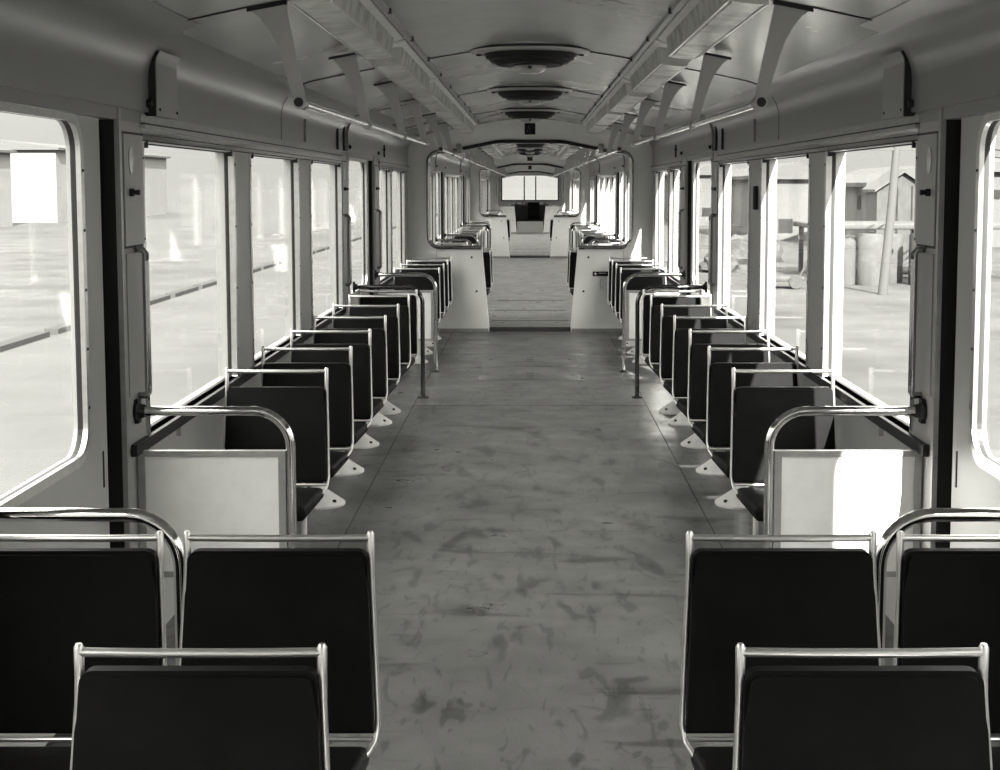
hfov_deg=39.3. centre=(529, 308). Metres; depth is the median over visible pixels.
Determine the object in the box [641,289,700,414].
passenger seat
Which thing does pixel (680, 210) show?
handle
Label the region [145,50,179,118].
box
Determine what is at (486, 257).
passenger seat
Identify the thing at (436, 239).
guard rail
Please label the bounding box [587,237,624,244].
guard rail
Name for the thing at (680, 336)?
passenger seat
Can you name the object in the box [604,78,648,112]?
strip light
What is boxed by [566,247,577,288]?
passenger seat
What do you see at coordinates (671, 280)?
trim
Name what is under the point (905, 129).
trim
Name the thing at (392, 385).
seat cushion
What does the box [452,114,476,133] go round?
strip light
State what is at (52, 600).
passenger seat
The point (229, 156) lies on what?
window
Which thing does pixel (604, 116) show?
strip light
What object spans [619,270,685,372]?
guard rail
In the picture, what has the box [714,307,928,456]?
trim
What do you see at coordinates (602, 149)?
rail
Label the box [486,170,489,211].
door
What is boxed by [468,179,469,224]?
window
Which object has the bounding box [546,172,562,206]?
rail
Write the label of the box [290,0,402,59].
strip light
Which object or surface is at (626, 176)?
window
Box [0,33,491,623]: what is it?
wall
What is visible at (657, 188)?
window
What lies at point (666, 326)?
passenger seat
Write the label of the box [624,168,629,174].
trim
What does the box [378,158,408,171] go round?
trim
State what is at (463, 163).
door
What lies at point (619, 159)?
door
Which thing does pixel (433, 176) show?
window
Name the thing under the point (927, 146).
upper cabinet
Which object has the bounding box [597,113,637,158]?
rail
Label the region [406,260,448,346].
passenger seat
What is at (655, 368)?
seat cushion
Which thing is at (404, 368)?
seat cushion
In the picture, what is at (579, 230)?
passenger seat
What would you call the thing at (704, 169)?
building
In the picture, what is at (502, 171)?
rail
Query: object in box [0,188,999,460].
ground
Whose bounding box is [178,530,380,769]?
passenger seat
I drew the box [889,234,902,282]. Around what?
drum
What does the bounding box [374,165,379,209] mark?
wall panel
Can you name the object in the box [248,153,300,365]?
window
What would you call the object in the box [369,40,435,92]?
strip light
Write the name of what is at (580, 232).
passenger seat
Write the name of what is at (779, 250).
bush
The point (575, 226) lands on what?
passenger seat
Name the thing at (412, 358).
seat cushion
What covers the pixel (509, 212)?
wall
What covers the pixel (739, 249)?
bush
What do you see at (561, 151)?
strip light
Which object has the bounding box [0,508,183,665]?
guard rail
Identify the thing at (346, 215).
handle
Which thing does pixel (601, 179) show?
window
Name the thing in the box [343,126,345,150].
vent strip
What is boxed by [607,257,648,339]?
passenger seat
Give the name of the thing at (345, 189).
wall panel
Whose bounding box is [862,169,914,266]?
hut
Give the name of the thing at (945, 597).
passenger seat
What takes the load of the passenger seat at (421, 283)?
on the floor
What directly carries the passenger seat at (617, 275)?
on the floor
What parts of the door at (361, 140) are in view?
pane trim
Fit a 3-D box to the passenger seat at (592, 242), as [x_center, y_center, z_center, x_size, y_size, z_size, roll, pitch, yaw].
[1.003,-0.441,17.677,0.429,0.784,0.621,0,5,0]
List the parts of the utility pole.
cross arm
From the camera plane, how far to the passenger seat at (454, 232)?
22.11 m
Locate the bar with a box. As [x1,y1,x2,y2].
[799,261,806,275]
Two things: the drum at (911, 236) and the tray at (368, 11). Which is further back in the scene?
the drum at (911, 236)
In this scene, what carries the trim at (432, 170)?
attached to the wall at (216, 88)
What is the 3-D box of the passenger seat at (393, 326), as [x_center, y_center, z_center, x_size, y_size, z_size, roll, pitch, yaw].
[-1.003,0.385,8.283,0.429,0.784,0.621,0,5,0]
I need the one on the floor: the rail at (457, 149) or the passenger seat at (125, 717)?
the passenger seat at (125, 717)
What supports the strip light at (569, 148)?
attached to the ceiling
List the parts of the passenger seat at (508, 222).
backrest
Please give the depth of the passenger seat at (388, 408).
9.72 m
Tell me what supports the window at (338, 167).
in the wall at (216, 88)
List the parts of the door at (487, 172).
pane trim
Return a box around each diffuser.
[482,145,493,151]
[566,145,577,151]
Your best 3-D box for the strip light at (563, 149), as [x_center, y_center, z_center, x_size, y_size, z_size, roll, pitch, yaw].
[0.650,-2.611,23.160,0.230,0.109,2.000,0,5,0]
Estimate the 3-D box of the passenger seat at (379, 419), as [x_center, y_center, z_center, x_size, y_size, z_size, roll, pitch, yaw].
[-1.003,0.319,9.035,0.429,0.784,0.621,0,5,0]
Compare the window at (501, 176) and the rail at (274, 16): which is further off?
the window at (501, 176)
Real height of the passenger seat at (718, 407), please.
0.784 m
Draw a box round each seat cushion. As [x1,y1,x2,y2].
[0,746,70,769]
[296,488,323,520]
[329,746,368,769]
[330,451,348,477]
[351,423,367,444]
[370,400,383,417]
[373,381,396,396]
[388,365,407,377]
[398,357,414,368]
[645,357,661,368]
[652,365,671,377]
[663,381,686,396]
[676,400,689,417]
[691,746,732,769]
[692,423,708,444]
[711,451,729,477]
[736,488,763,520]
[991,746,999,769]
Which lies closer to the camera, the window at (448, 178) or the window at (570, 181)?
the window at (448, 178)
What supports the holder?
attached to the wall at (843, 88)
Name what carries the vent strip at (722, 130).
attached to the wall at (843, 88)
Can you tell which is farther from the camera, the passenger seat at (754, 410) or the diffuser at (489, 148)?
the diffuser at (489, 148)
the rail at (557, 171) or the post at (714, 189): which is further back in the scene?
the rail at (557, 171)
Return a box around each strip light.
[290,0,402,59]
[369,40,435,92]
[411,78,455,112]
[436,100,467,124]
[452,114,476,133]
[481,144,495,152]
[487,147,498,155]
[491,150,500,157]
[559,150,568,157]
[561,147,572,155]
[564,144,578,152]
[583,114,607,133]
[592,100,623,124]
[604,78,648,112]
[624,40,690,92]
[657,0,769,59]
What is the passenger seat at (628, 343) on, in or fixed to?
on the floor
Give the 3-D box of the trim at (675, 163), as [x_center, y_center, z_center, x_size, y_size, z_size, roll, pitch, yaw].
[1.246,-1.322,12.909,0.028,0.086,2.790,0,5,0]
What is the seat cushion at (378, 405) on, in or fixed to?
on the passenger seat at (378, 336)
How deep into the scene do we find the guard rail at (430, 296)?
11.28 m
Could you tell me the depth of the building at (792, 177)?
61.88 m
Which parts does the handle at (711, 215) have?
plate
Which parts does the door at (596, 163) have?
pane trim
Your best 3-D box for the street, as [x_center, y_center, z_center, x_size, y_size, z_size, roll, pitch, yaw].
[-4.800,-3.746,69.941,5.600,0.020,260.000,0,5,0]
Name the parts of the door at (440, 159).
pane trim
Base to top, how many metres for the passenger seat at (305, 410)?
0.784 m
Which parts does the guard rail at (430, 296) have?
panel, panel frame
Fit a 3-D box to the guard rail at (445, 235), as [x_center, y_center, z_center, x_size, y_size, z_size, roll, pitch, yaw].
[-0.986,-0.697,20.337,0.527,0.828,0.076,0,5,0]
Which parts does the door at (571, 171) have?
pane trim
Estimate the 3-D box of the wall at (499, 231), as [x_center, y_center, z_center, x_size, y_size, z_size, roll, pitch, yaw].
[0.000,-2.172,29.380,2.500,2.184,0.326,0,5,0]
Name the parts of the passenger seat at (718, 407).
backrest, leg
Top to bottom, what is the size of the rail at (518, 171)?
0.108 m
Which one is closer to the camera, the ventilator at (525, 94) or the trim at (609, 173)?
the ventilator at (525, 94)
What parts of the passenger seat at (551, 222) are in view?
backrest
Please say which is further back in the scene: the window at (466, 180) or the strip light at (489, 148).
the window at (466, 180)
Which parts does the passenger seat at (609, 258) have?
backrest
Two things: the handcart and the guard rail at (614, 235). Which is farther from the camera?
the handcart
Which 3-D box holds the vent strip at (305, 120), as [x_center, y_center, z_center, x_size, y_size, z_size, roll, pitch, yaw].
[-1.245,-0.991,7.763,0.014,0.125,0.020,0,5,0]
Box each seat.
[0,530,166,769]
[70,642,329,769]
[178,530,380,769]
[223,367,329,521]
[261,346,353,534]
[290,329,372,509]
[313,315,387,476]
[332,304,400,448]
[348,294,410,426]
[359,289,418,414]
[393,267,440,363]
[400,263,444,354]
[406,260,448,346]
[411,257,452,339]
[436,242,467,244]
[451,233,477,243]
[454,232,479,244]
[456,230,480,244]
[458,229,482,247]
[461,227,484,250]
[462,226,485,250]
[482,247,493,288]
[483,251,491,294]
[507,219,510,240]
[528,202,539,220]
[549,219,552,240]
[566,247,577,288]
[568,251,576,294]
[574,226,597,250]
[575,227,598,250]
[577,229,601,247]
[579,230,603,244]
[580,232,605,244]
[582,233,608,243]
[592,242,623,244]
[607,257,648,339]
[611,260,653,346]
[615,263,659,354]
[619,267,666,363]
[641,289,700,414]
[649,294,711,426]
[659,304,727,448]
[672,315,746,476]
[679,530,881,769]
[687,329,769,509]
[706,346,798,534]
[730,367,836,521]
[732,643,992,769]
[893,530,999,769]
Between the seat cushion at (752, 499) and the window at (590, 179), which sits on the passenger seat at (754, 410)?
the seat cushion at (752, 499)
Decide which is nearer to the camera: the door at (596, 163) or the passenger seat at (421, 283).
the passenger seat at (421, 283)
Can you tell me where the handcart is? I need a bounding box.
[775,275,803,288]
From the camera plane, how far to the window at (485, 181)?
39.72 m
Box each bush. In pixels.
[698,253,739,272]
[704,241,747,268]
[730,233,783,262]
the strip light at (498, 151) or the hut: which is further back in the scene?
the hut
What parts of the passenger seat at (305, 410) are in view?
backrest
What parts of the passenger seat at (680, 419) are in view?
backrest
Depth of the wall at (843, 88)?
6.03 m
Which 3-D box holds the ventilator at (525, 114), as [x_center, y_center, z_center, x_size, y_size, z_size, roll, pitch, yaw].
[0.000,-1.717,12.397,0.608,0.142,0.608,0,5,0]
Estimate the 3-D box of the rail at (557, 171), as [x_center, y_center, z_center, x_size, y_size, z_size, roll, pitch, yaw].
[0.771,-3.659,36.823,0.182,0.304,14.836,0,5,0]
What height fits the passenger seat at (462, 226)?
0.784 m
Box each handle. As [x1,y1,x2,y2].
[126,246,151,398]
[342,214,351,285]
[375,209,381,268]
[678,209,684,268]
[708,214,717,285]
[908,246,933,398]
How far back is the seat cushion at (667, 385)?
8.31 m
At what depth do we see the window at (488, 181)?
41.98 m
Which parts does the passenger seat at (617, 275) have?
backrest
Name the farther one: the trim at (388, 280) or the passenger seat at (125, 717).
the trim at (388, 280)
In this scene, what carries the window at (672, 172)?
in the wall at (843, 88)
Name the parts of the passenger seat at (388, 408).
backrest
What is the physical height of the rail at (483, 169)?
1.079 m
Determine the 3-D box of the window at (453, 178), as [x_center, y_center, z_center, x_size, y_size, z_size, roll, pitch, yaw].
[-1.264,-1.645,22.492,0.040,0.969,1.260,0,5,0]
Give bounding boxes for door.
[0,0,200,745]
[346,109,395,304]
[435,153,447,244]
[460,157,471,231]
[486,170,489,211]
[570,170,573,211]
[588,157,599,231]
[612,153,624,244]
[664,109,713,304]
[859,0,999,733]
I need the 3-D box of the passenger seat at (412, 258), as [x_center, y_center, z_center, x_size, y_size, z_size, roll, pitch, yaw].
[-1.000,-0.113,13.941,0.429,0.784,0.621,0,5,0]
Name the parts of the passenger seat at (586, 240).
backrest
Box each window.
[142,140,238,433]
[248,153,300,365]
[309,160,342,326]
[378,168,390,283]
[391,169,404,272]
[430,174,434,243]
[444,176,449,238]
[450,177,454,237]
[455,177,459,233]
[465,178,467,224]
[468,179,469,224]
[481,180,482,213]
[482,180,483,213]
[485,181,485,212]
[488,181,488,211]
[489,181,489,211]
[501,176,558,200]
[570,181,570,211]
[571,181,571,211]
[574,181,574,212]
[576,180,577,213]
[577,180,578,213]
[590,179,591,224]
[592,178,594,224]
[600,177,604,233]
[605,177,609,237]
[610,176,615,238]
[625,174,629,243]
[655,169,668,272]
[669,168,681,283]
[717,160,750,326]
[759,153,811,365]
[821,140,917,433]
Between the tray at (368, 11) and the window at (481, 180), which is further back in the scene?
the window at (481, 180)
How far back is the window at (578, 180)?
36.65 m
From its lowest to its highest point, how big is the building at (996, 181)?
3.700 m
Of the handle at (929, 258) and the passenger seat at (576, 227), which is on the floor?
the passenger seat at (576, 227)
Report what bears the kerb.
on the ground
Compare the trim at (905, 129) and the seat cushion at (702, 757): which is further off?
the trim at (905, 129)
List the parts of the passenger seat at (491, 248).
backrest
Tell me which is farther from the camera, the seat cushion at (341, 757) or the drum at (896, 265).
the drum at (896, 265)
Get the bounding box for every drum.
[843,233,856,284]
[856,231,883,285]
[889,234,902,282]
[908,233,913,284]
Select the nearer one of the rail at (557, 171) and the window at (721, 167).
the window at (721, 167)
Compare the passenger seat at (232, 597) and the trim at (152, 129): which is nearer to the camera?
the passenger seat at (232, 597)
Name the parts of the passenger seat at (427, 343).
backrest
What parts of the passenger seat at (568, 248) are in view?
backrest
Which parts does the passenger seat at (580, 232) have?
backrest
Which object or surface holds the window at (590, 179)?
in the wall at (843, 88)
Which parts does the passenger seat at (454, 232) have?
backrest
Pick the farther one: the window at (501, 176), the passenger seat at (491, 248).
the window at (501, 176)
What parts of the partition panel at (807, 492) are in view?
panel frame, panel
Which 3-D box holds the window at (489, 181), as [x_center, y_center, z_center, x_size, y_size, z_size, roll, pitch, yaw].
[-1.264,-3.483,43.412,0.040,0.969,0.860,0,5,0]
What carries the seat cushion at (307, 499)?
on the passenger seat at (305, 410)
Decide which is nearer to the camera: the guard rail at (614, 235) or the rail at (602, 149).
the rail at (602, 149)
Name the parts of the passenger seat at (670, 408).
backrest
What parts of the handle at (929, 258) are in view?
plate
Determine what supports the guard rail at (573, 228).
on the floor
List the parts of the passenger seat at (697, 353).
backrest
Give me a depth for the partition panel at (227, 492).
4.45 m
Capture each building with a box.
[0,140,170,222]
[0,149,16,226]
[664,163,739,225]
[730,162,808,239]
[844,166,914,249]
[992,156,999,246]
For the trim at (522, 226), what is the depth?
45.20 m
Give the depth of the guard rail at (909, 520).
3.03 m
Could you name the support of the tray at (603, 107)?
on the strip light at (604, 116)
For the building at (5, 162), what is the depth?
82.74 m
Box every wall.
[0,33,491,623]
[408,119,651,331]
[470,154,589,257]
[491,165,568,232]
[498,172,561,204]
[568,33,999,623]
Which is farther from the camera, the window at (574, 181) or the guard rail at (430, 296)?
the window at (574, 181)
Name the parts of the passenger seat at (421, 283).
backrest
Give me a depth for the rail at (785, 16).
5.24 m
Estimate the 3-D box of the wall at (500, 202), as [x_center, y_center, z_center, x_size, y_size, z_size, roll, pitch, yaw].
[0.000,-3.675,46.497,2.500,2.184,0.080,0,5,0]
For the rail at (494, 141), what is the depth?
14.26 m
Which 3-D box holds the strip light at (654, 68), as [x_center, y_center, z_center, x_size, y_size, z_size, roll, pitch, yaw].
[0.650,-1.189,6.983,0.230,0.109,2.000,0,5,0]
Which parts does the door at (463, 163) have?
pane trim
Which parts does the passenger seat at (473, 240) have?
backrest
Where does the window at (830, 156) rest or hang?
in the wall at (843, 88)
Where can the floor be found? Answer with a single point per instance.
(530, 535)
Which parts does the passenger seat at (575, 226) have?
backrest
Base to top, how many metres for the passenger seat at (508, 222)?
0.784 m
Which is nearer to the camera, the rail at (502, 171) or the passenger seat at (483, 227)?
the passenger seat at (483, 227)
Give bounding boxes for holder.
[753,186,757,209]
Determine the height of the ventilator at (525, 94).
0.142 m
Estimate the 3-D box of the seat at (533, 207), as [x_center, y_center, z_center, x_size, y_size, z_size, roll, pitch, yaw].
[0.120,-2.969,45.332,0.380,0.980,0.095,0,5,0]
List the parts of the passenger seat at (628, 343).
backrest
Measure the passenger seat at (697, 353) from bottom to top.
0.784 m
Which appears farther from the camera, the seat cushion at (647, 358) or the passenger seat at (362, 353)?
the seat cushion at (647, 358)
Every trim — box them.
[131,307,345,456]
[140,114,342,163]
[377,267,405,289]
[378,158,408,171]
[430,168,435,174]
[444,170,459,177]
[517,221,542,232]
[600,170,615,177]
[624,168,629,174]
[651,158,681,171]
[654,267,682,289]
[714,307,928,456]
[717,114,919,163]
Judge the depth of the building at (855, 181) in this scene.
52.48 m
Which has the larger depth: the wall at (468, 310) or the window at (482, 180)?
the window at (482, 180)
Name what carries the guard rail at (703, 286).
on the floor
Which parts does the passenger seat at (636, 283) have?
backrest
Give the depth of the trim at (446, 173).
22.15 m
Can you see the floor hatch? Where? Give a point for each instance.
(493, 367)
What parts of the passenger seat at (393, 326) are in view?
backrest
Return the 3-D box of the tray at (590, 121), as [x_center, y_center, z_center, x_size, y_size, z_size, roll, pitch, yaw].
[0.650,-1.766,13.171,0.230,0.042,2.000,0,5,0]
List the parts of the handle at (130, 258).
plate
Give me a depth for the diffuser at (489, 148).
20.27 m
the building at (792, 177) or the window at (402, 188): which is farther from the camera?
the building at (792, 177)
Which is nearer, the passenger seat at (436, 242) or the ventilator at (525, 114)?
the ventilator at (525, 114)
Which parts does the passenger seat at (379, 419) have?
backrest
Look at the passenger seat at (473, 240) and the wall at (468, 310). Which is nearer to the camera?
the wall at (468, 310)
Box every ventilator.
[470,41,589,73]
[487,84,572,105]
[496,107,563,122]
[511,143,548,149]
[513,147,546,153]
[515,151,544,156]
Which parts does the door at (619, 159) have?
pane trim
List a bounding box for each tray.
[359,0,402,41]
[393,40,435,78]
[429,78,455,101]
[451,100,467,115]
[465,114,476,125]
[583,114,594,125]
[592,100,608,115]
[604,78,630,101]
[657,0,700,41]
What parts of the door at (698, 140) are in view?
pane trim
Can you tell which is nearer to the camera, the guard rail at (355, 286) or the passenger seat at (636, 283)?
the guard rail at (355, 286)
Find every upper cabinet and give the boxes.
[121,131,144,248]
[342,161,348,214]
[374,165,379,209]
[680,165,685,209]
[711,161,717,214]
[915,131,938,248]
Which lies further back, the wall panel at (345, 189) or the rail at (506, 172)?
the rail at (506, 172)
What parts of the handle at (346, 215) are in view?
plate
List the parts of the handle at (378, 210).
plate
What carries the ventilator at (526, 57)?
attached to the ceiling
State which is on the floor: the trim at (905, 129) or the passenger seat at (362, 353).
the passenger seat at (362, 353)
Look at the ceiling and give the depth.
5.92 m
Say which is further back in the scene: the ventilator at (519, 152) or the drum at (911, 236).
the drum at (911, 236)
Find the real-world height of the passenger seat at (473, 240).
0.784 m
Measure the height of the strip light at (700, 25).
0.109 m
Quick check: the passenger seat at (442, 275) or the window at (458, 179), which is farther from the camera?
the window at (458, 179)
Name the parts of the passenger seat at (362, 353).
backrest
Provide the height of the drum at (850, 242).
1.250 m
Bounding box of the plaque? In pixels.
[525,123,534,134]
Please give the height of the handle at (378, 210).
0.487 m
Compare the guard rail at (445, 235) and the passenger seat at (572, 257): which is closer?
the passenger seat at (572, 257)
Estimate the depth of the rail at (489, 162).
21.32 m
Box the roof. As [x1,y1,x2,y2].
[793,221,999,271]
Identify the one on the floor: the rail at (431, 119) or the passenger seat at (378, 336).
the passenger seat at (378, 336)
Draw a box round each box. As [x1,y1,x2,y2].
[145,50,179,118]
[880,50,914,118]
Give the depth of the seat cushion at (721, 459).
6.06 m
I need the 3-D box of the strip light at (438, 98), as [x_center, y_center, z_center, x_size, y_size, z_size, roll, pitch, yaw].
[-0.650,-1.374,9.090,0.230,0.109,2.000,0,5,0]
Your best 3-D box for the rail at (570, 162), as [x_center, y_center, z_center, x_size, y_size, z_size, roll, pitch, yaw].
[0.771,-2.337,21.771,0.182,0.304,14.656,0,5,0]
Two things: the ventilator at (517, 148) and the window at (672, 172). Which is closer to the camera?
the window at (672, 172)
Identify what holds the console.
on the floor
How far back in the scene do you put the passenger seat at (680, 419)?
9.28 m
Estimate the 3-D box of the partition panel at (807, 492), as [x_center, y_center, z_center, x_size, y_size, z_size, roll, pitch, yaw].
[0.986,0.698,4.468,0.527,0.828,0.076,0,5,0]
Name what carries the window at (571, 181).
in the wall at (843, 88)
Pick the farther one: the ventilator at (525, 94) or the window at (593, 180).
the window at (593, 180)
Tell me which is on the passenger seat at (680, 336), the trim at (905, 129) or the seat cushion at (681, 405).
the seat cushion at (681, 405)
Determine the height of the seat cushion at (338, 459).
0.057 m
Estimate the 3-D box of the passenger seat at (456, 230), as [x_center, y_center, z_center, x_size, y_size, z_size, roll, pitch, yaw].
[-1.003,-0.874,22.608,0.429,0.784,0.621,0,5,0]
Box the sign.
[593,272,607,275]
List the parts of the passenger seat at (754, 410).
backrest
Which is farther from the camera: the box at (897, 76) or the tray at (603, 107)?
the tray at (603, 107)
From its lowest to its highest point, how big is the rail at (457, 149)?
1.079 m
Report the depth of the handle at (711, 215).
9.43 m
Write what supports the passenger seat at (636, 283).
on the floor
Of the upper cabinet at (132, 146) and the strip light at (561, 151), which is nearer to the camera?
the upper cabinet at (132, 146)
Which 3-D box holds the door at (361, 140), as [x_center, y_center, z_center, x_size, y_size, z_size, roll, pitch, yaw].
[-1.196,-0.438,10.527,0.259,2.030,1.890,0,5,0]
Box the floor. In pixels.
[51,233,999,769]
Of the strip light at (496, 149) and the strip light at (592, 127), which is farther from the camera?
the strip light at (496, 149)
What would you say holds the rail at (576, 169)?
attached to the wall at (499, 231)
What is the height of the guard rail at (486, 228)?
0.828 m
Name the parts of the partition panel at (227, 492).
panel, panel frame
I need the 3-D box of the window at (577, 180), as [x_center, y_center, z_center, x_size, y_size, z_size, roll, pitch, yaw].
[1.264,-2.958,37.435,0.040,0.969,1.260,0,5,0]
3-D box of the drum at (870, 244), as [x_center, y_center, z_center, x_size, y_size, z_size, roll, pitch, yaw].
[8.280,-1.237,34.022,0.673,1.310,0.673,0,5,0]
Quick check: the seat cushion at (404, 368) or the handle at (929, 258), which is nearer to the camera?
the handle at (929, 258)
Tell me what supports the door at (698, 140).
in the wall at (843, 88)
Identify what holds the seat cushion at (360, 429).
on the passenger seat at (362, 353)
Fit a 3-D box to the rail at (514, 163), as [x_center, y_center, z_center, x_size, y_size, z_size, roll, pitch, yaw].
[0.000,-2.978,29.139,1.387,0.108,0.036,0,5,0]
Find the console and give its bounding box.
[511,201,548,228]
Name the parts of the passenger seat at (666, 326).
backrest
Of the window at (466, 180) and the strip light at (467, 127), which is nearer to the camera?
the strip light at (467, 127)
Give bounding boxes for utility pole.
[871,146,915,294]
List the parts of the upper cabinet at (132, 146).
lock plate, knob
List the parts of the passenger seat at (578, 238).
backrest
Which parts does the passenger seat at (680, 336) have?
backrest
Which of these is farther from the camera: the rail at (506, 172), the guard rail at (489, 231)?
the rail at (506, 172)
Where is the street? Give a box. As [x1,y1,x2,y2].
[0,215,437,495]
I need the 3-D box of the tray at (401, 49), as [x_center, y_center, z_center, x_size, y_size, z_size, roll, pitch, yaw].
[-0.650,-1.223,6.980,0.230,0.042,2.000,0,5,0]
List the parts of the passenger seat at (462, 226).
backrest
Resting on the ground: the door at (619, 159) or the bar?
the bar
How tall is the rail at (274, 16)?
0.329 m
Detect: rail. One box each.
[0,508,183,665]
[246,0,428,146]
[353,281,427,398]
[374,270,440,372]
[422,113,462,158]
[426,144,480,248]
[435,237,472,244]
[444,232,478,244]
[461,148,496,172]
[461,224,488,250]
[462,140,597,149]
[465,221,490,250]
[479,165,505,216]
[496,167,507,176]
[497,163,562,167]
[497,172,513,206]
[508,171,551,173]
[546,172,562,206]
[552,167,563,176]
[554,165,580,216]
[563,148,598,172]
[569,221,594,250]
[571,224,598,250]
[579,144,633,248]
[581,232,615,244]
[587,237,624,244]
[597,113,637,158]
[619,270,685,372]
[631,0,813,146]
[632,281,706,398]
[876,508,999,665]
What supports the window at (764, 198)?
in the wall at (843, 88)
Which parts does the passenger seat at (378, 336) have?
backrest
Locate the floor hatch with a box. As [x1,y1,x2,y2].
[479,356,580,379]
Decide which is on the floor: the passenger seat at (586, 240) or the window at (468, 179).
the passenger seat at (586, 240)
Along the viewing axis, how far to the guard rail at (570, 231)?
26.86 m
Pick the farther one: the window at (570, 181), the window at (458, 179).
the window at (570, 181)
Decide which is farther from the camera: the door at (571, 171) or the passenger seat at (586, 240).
the door at (571, 171)
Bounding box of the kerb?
[0,213,437,351]
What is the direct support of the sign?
attached to the wall at (468, 310)
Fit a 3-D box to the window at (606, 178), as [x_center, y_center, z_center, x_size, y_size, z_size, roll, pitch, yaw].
[1.264,-1.645,22.492,0.040,0.969,1.260,0,5,0]
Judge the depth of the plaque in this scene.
14.26 m
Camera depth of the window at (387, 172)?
12.47 m
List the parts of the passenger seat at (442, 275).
backrest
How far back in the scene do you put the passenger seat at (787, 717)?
2.17 m
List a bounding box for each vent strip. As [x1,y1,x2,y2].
[304,119,306,141]
[336,128,338,149]
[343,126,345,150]
[714,126,716,150]
[721,128,723,149]
[753,119,755,141]
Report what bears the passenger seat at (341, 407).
on the floor
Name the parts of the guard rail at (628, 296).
panel, panel frame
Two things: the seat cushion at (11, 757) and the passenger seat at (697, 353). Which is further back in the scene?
the passenger seat at (697, 353)
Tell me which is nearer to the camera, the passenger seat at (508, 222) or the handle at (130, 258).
the handle at (130, 258)
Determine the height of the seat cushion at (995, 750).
0.057 m
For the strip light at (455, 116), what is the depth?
10.89 m
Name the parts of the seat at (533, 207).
seat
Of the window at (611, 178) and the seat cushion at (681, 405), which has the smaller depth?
the seat cushion at (681, 405)
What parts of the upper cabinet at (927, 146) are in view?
knob, lock plate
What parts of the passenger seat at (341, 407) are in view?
leg, backrest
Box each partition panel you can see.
[133,398,296,576]
[763,398,926,576]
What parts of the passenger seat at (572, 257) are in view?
backrest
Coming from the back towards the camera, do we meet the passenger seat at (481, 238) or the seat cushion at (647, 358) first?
the passenger seat at (481, 238)
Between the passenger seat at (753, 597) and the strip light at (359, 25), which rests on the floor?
the passenger seat at (753, 597)
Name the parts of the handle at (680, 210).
plate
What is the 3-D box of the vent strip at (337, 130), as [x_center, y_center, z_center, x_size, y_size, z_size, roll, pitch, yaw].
[-1.245,-1.099,9.059,0.014,0.135,0.044,0,5,0]
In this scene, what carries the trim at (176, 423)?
attached to the wall at (216, 88)
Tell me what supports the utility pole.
on the ground
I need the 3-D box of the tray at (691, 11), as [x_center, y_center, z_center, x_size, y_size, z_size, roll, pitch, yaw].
[0.650,-1.039,4.893,0.230,0.042,2.000,0,5,0]
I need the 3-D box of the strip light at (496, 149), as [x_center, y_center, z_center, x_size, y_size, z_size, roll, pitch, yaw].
[-0.650,-2.611,23.160,0.230,0.109,2.000,0,5,0]
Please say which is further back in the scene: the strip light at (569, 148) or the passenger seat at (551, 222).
the passenger seat at (551, 222)
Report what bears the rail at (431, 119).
hanging from the ceiling
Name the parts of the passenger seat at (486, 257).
backrest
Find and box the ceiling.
[150,0,909,167]
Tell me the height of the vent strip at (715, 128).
0.165 m
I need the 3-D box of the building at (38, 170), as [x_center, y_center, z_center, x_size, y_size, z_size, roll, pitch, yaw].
[-35.500,-9.626,105.563,9.600,5.500,28.600,0,5,0]
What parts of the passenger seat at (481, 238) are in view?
backrest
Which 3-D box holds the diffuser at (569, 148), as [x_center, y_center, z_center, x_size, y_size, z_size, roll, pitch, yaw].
[0.647,-2.408,20.970,0.175,0.086,1.720,0,5,0]
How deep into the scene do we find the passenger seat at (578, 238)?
23.61 m
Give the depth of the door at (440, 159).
19.91 m
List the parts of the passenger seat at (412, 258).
backrest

